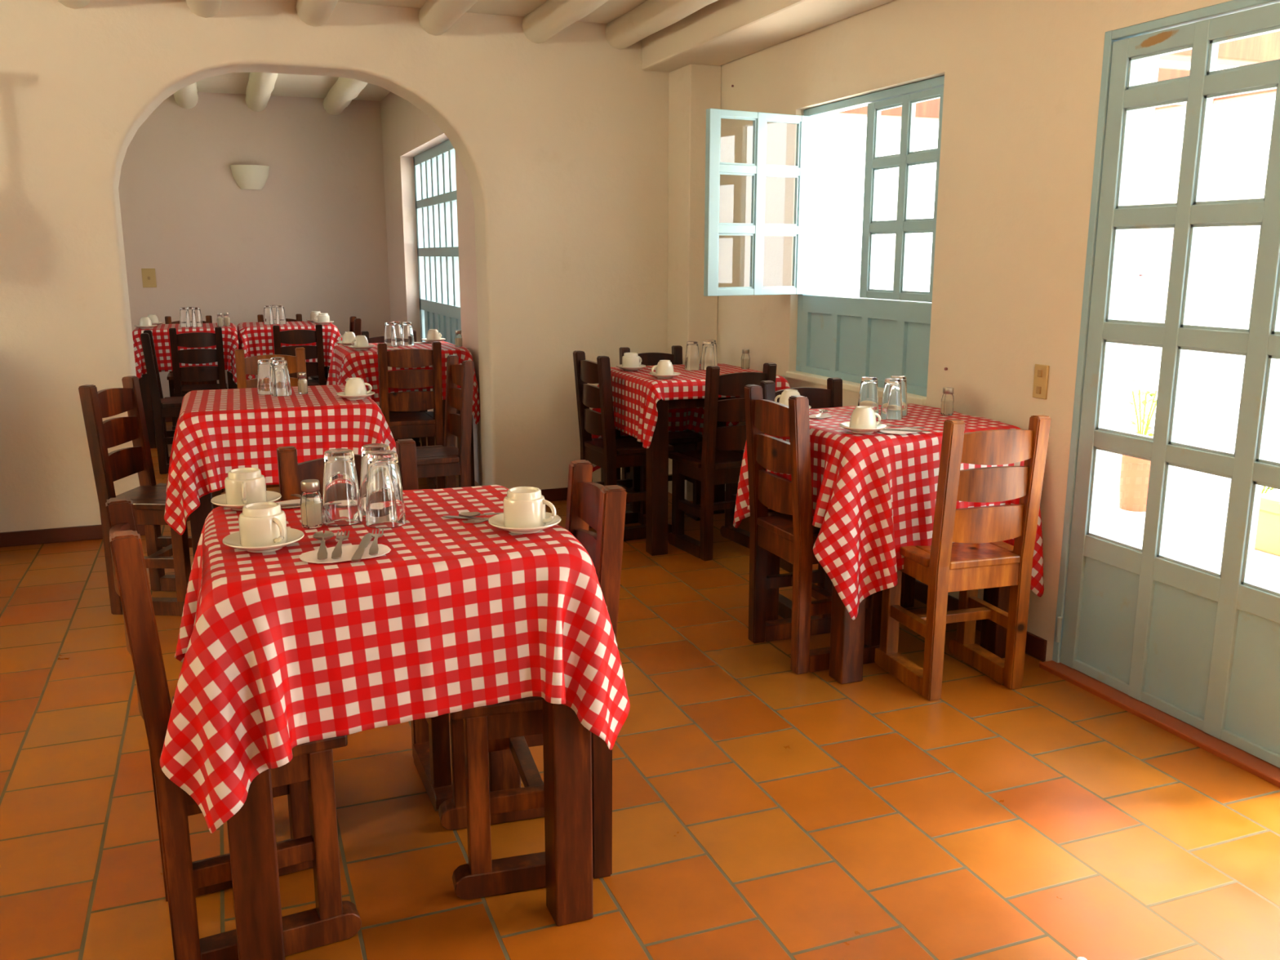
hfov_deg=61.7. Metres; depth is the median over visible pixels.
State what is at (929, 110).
beam
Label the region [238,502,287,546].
coffee cup
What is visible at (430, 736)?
dining chair
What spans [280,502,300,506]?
table knife
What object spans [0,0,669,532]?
wall
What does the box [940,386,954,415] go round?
salt shaker
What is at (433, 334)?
coffee cup
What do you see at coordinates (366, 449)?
drinking glass
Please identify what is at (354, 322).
dining chair
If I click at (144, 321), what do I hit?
coffee cup
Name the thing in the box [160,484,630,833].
tablecloth
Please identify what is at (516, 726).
dining chair
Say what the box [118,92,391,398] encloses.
wall
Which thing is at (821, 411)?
spoon
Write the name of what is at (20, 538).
baseboard
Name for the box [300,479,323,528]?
salt shaker
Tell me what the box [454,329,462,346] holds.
salt shaker
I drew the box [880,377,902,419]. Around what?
drinking glass
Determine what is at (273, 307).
drinking glass
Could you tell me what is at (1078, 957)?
paper scrap
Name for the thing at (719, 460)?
dining chair
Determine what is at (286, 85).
ceiling
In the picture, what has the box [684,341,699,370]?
drinking glass
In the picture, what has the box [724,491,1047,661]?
baseboard
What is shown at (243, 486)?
coffee cup
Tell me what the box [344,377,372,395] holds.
coffee cup
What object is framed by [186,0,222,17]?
ceiling beam
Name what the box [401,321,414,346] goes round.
drinking glass
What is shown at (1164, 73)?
beam
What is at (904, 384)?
drinking glass
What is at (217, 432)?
tablecloth
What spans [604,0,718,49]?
ceiling beam
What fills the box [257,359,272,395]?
drinking glass
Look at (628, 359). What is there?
coffee cup
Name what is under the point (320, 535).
spoon
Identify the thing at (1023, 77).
wall
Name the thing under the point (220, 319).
salt shaker
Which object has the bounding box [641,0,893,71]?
ceiling beam
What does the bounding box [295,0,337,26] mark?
ceiling beam
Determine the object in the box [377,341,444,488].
dining chair
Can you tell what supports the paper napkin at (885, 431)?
on the tablecloth at (874, 494)
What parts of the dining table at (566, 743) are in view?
leg, leg, leg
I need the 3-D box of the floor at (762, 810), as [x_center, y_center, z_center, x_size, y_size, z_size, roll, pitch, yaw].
[-1.729,0.810,2.982,6.780,0.120,13.300,-5,13,-21]
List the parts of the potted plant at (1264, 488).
stem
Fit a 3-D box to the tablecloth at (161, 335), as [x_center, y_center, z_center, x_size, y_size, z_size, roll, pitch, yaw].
[-3.360,-0.911,7.863,0.792,0.432,0.846,-5,13,-21]
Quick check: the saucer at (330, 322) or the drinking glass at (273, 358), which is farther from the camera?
the saucer at (330, 322)
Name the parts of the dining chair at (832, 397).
leg, rail, leg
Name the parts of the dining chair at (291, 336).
leg, seat, leg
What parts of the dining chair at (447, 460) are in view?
seat, leg, leg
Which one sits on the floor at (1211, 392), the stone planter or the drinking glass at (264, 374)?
the stone planter
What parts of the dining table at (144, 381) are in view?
leg, leg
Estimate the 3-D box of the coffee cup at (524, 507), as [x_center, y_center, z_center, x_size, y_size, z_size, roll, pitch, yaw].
[-0.230,0.057,2.170,0.085,0.074,0.100,-8,14,-35]
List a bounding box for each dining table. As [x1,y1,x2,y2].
[138,371,237,448]
[189,492,213,559]
[226,697,593,959]
[254,366,329,377]
[442,400,475,486]
[600,396,744,555]
[765,508,1009,684]
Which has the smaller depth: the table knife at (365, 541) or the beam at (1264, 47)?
the table knife at (365, 541)
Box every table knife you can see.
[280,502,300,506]
[351,533,372,561]
[442,515,489,519]
[883,427,930,431]
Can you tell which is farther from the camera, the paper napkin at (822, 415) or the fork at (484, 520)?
the paper napkin at (822, 415)
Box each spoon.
[312,530,334,559]
[458,511,503,517]
[815,409,828,417]
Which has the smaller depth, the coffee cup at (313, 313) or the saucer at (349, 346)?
the saucer at (349, 346)
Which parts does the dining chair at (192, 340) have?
leg, seat, leg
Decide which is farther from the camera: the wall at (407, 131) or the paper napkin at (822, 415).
the wall at (407, 131)
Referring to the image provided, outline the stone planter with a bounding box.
[1254,451,1279,555]
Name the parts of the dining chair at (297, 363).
leg, leg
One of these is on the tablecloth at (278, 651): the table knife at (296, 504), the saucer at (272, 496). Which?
the saucer at (272, 496)
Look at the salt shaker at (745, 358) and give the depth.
5.26 m
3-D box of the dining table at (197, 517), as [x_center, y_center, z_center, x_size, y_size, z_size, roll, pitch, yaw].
[-1.436,0.065,4.332,0.690,0.785,0.710,-5,13,-21]
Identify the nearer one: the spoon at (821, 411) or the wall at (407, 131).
the spoon at (821, 411)
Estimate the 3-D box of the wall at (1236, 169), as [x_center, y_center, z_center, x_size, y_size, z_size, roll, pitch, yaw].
[12.994,-4.413,13.018,0.300,6.000,30.000,-5,13,-21]
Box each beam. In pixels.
[57,0,90,8]
[173,82,198,109]
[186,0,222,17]
[244,71,277,111]
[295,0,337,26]
[323,77,367,115]
[418,0,478,35]
[521,0,608,43]
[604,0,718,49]
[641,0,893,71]
[837,97,940,120]
[1154,88,1276,113]
[1157,66,1213,105]
[1160,31,1279,66]
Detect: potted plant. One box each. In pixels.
[1119,388,1157,511]
[1261,485,1277,493]
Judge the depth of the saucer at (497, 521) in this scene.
2.16 m
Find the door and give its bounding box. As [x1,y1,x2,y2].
[1052,0,1279,768]
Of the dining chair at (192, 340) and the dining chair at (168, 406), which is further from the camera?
the dining chair at (192, 340)
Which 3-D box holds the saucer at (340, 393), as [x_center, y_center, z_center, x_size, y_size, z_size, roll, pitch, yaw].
[-1.106,-0.327,4.172,0.148,0.022,0.148,11,16,43]
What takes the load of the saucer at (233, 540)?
on the tablecloth at (278, 651)
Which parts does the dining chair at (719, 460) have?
leg, rail, seat, leg, leg, rail, leg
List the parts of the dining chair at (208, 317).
leg, seat, leg, leg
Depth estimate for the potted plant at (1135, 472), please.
5.81 m
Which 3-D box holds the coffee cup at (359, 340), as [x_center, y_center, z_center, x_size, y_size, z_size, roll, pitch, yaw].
[-1.584,-0.784,6.084,0.085,0.070,0.095,0,12,1]
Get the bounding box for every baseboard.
[0,487,567,547]
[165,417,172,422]
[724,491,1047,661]
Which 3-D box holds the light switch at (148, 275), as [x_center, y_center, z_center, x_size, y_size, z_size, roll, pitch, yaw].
[-3.919,-1.612,8.557,0.100,0.150,0.014,-5,13,-21]
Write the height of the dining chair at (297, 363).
0.877 m
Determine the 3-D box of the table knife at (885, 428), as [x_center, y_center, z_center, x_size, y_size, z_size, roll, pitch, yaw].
[0.836,-0.159,3.402,0.166,0.003,0.015,4,13,20]
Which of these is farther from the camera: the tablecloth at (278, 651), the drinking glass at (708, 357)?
the drinking glass at (708, 357)
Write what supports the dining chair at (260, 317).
on the floor at (762, 810)
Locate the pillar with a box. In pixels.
[666,63,721,501]
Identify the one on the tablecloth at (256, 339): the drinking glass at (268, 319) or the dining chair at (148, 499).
the drinking glass at (268, 319)
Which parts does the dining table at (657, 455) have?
leg, leg, leg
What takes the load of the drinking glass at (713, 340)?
on the tablecloth at (636, 394)
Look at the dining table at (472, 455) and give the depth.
6.29 m
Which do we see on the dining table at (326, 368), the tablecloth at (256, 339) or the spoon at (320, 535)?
the tablecloth at (256, 339)
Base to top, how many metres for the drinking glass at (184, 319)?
0.138 m
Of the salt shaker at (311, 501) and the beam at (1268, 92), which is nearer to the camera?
the salt shaker at (311, 501)
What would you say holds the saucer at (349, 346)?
on the tablecloth at (346, 362)
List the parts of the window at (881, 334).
sash frame, panel, panel, sill, frame, panel, sash frame, panel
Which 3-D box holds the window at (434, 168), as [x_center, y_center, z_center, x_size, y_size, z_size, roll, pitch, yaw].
[-1.347,-1.493,7.497,0.060,1.635,2.050,-5,13,-21]
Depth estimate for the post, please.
11.82 m
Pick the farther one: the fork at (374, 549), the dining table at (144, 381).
the dining table at (144, 381)
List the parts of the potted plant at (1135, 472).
pot, stem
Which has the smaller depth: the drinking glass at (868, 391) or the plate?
the plate
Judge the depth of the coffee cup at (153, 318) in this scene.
7.81 m
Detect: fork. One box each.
[290,493,301,497]
[331,530,349,559]
[368,528,383,555]
[462,519,488,523]
[886,425,924,428]
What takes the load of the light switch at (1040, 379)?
attached to the wall at (1023, 77)
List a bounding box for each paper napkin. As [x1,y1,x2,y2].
[275,498,322,508]
[808,413,831,418]
[880,427,920,434]
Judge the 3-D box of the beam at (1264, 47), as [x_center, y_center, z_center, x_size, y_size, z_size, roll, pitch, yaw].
[2.493,-2.066,4.994,3.000,0.188,0.130,-5,13,-21]
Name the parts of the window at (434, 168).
glass pane, glass pane, glass pane, panel, panel, panel, panel, panel, panel, panel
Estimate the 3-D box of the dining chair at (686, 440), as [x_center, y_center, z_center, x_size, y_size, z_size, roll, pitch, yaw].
[0.118,-0.239,5.559,0.356,0.877,0.381,-5,13,-21]
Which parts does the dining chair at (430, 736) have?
leg, leg, leg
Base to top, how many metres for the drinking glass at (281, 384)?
0.138 m
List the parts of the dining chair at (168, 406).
leg, leg, rail, rail, seat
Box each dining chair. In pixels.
[78,375,225,616]
[105,497,361,959]
[140,329,183,474]
[164,315,217,430]
[168,326,227,420]
[234,346,306,488]
[257,313,308,379]
[272,324,325,386]
[276,438,453,811]
[310,315,360,385]
[360,329,427,446]
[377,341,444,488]
[416,355,474,488]
[438,459,626,899]
[573,350,673,541]
[619,345,702,524]
[667,362,777,560]
[744,384,882,674]
[760,377,842,618]
[874,414,1051,701]
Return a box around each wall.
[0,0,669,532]
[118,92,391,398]
[380,91,482,485]
[716,0,1232,661]
[834,59,1275,320]
[1154,137,1269,328]
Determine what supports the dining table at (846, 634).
on the floor at (762, 810)
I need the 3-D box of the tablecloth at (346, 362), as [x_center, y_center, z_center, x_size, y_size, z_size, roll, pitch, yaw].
[-1.434,-0.579,6.375,0.848,0.429,0.902,-5,13,-21]
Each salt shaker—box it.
[216,313,223,326]
[223,312,230,326]
[297,372,307,394]
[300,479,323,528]
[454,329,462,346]
[741,348,750,368]
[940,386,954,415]
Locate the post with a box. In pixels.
[1128,262,1249,381]
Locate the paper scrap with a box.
[1076,956,1087,959]
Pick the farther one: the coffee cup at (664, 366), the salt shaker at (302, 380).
the coffee cup at (664, 366)
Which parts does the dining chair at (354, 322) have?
seat, leg, leg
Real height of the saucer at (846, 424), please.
0.022 m
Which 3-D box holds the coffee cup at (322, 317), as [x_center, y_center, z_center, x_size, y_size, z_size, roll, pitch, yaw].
[-2.364,-1.206,7.987,0.100,0.074,0.085,3,12,14]
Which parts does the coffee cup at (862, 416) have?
handle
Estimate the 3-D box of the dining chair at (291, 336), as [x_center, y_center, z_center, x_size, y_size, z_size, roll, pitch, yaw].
[-2.488,-0.710,7.840,0.349,0.860,0.374,-5,13,-21]
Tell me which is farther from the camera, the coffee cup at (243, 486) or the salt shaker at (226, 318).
the salt shaker at (226, 318)
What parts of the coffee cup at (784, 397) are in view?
handle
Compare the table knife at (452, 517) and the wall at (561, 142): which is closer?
the table knife at (452, 517)
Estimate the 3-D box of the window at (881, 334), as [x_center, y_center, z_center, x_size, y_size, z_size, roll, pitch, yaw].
[0.786,-0.979,4.479,0.747,1.226,1.093,-5,13,-21]
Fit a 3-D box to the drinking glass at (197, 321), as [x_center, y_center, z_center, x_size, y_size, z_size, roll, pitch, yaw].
[-3.195,-1.175,7.726,0.075,0.138,0.075,6,13,28]
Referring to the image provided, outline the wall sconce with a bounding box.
[230,164,269,189]
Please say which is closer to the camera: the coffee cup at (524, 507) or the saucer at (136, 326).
the coffee cup at (524, 507)
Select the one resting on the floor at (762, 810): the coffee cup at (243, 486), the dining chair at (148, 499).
the dining chair at (148, 499)
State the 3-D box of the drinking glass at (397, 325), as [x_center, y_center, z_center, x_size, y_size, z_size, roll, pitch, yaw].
[-1.457,-0.880,6.426,0.075,0.138,0.075,-7,14,-30]
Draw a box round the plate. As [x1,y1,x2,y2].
[299,543,391,563]
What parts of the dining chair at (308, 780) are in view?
leg, leg, rail, rail, seat, leg, leg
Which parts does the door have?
panel, panel, panel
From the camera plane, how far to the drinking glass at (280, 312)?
8.00 m
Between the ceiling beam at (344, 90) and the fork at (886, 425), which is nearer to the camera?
the fork at (886, 425)
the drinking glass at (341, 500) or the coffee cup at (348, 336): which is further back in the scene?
the coffee cup at (348, 336)
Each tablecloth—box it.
[132,323,239,383]
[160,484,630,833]
[164,384,395,535]
[237,320,342,379]
[326,341,479,424]
[591,363,790,471]
[733,404,1044,620]
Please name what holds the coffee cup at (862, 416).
on the saucer at (846, 424)
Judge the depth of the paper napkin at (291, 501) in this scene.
2.41 m
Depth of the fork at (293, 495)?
2.44 m
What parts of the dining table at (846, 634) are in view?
leg, leg, leg, leg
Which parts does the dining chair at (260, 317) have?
leg, leg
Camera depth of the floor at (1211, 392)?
7.95 m
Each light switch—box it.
[141,268,156,287]
[1032,364,1049,399]
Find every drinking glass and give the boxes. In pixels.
[179,306,191,327]
[186,306,192,326]
[191,306,203,327]
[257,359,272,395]
[263,305,274,324]
[271,305,276,324]
[271,356,284,361]
[271,360,292,396]
[275,305,286,324]
[322,448,363,525]
[360,443,390,518]
[365,449,406,528]
[383,322,396,346]
[391,321,402,345]
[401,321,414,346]
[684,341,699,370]
[700,340,715,369]
[705,339,717,365]
[857,376,878,417]
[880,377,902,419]
[890,374,907,416]
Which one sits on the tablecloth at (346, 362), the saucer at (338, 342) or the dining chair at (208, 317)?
the saucer at (338, 342)
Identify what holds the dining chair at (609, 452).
on the floor at (762, 810)
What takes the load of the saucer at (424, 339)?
on the tablecloth at (346, 362)
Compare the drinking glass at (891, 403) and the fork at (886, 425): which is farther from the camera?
the drinking glass at (891, 403)
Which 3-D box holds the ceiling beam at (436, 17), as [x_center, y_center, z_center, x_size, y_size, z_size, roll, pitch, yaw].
[0.570,-1.435,1.284,0.168,0.165,8.804,-5,13,-21]
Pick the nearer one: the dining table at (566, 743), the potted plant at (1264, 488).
the dining table at (566, 743)
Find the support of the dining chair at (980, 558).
on the floor at (762, 810)
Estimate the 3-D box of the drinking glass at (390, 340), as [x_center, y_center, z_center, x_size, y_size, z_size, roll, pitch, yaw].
[-1.482,-0.865,6.354,0.075,0.138,0.075,-9,15,-36]
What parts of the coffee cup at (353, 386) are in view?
handle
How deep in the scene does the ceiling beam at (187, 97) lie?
7.94 m
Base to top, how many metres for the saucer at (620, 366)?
0.022 m
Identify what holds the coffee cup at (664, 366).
on the saucer at (660, 376)
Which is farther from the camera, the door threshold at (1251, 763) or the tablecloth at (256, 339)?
the tablecloth at (256, 339)
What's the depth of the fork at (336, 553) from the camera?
2.00 m
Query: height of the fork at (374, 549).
0.008 m
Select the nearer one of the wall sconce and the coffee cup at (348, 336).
the coffee cup at (348, 336)
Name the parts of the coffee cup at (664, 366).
handle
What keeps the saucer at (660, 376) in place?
on the tablecloth at (636, 394)
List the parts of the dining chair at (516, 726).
leg, leg, seat, rail, rail, leg, leg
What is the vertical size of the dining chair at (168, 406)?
0.877 m
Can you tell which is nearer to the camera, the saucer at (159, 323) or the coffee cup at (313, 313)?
the saucer at (159, 323)
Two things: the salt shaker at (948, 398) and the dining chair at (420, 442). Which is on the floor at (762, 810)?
the dining chair at (420, 442)
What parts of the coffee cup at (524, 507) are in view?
handle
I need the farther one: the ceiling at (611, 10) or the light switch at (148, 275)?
the light switch at (148, 275)
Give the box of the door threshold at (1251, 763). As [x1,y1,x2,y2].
[1039,660,1279,787]
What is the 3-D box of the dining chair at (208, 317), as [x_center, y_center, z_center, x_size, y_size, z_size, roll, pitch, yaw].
[-3.484,-0.827,8.351,0.356,0.877,0.381,-5,13,-21]
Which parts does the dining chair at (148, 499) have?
leg, leg, rail, seat, rail, leg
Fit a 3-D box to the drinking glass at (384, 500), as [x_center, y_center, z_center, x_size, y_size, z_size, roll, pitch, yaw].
[-0.529,0.017,2.218,0.082,0.152,0.082,8,14,32]
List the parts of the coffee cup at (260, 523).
handle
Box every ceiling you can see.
[196,72,390,101]
[337,0,647,23]
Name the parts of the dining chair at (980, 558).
leg, rail, leg, seat, leg, rail, leg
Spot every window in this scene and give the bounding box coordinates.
[413,139,461,344]
[703,75,944,405]
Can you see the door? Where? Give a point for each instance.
(1197, 645)
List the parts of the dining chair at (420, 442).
leg, leg, leg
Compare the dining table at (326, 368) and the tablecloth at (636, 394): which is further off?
the dining table at (326, 368)
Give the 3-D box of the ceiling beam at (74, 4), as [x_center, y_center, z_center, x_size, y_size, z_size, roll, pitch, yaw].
[-0.922,-1.318,0.719,0.167,0.165,8.805,-5,13,-21]
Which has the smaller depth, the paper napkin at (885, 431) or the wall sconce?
the paper napkin at (885, 431)
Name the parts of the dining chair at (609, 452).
leg, leg, rail, seat, leg, rail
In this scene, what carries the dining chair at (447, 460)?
on the floor at (762, 810)
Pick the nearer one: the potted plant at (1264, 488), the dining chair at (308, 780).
the dining chair at (308, 780)
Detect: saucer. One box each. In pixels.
[134,324,156,328]
[151,322,164,325]
[210,490,281,511]
[222,527,304,552]
[313,320,333,324]
[336,341,353,346]
[336,391,375,399]
[347,344,374,350]
[421,337,445,342]
[488,511,560,533]
[615,364,645,370]
[648,371,680,378]
[839,422,886,433]
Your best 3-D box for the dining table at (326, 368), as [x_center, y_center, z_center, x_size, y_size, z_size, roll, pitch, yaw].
[-2.667,-0.763,8.175,0.670,0.825,0.650,-5,13,-21]
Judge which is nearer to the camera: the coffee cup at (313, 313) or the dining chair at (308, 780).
the dining chair at (308, 780)
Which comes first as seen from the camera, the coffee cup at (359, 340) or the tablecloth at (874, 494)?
the tablecloth at (874, 494)
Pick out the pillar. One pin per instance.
(693, 89)
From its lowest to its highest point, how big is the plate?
0.002 m
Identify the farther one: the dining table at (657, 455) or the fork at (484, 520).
the dining table at (657, 455)
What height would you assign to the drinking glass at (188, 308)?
0.138 m
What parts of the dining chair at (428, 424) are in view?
leg, seat, leg, leg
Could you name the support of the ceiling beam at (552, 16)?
attached to the wall at (561, 142)
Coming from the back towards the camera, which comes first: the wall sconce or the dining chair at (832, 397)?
the wall sconce
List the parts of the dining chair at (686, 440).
leg, rail, leg, seat, leg, rail, leg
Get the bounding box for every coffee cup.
[138,316,151,325]
[147,314,159,323]
[224,467,266,505]
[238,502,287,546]
[310,311,320,319]
[314,312,329,322]
[338,331,355,342]
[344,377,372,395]
[351,335,368,346]
[426,328,441,339]
[502,486,555,528]
[622,352,641,367]
[651,360,674,374]
[774,389,800,405]
[848,405,880,428]
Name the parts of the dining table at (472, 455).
leg, leg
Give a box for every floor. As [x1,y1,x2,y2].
[0,422,1279,959]
[1114,345,1279,590]
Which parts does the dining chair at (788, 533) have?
leg, seat, rail, leg, leg, rail, leg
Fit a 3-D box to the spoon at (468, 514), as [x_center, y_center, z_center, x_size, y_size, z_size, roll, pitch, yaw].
[-0.312,0.073,2.284,0.146,0.009,0.033,-1,12,-6]
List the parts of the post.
rail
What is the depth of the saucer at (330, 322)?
7.95 m
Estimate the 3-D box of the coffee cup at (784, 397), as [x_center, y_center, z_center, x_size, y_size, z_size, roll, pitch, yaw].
[0.534,-0.286,3.816,0.085,0.070,0.095,-3,12,-12]
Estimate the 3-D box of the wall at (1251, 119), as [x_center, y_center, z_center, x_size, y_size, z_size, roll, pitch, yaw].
[9.994,-4.242,12.196,0.500,6.000,30.600,-5,13,-21]
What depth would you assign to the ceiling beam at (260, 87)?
7.58 m
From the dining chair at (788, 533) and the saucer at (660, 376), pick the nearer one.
the dining chair at (788, 533)

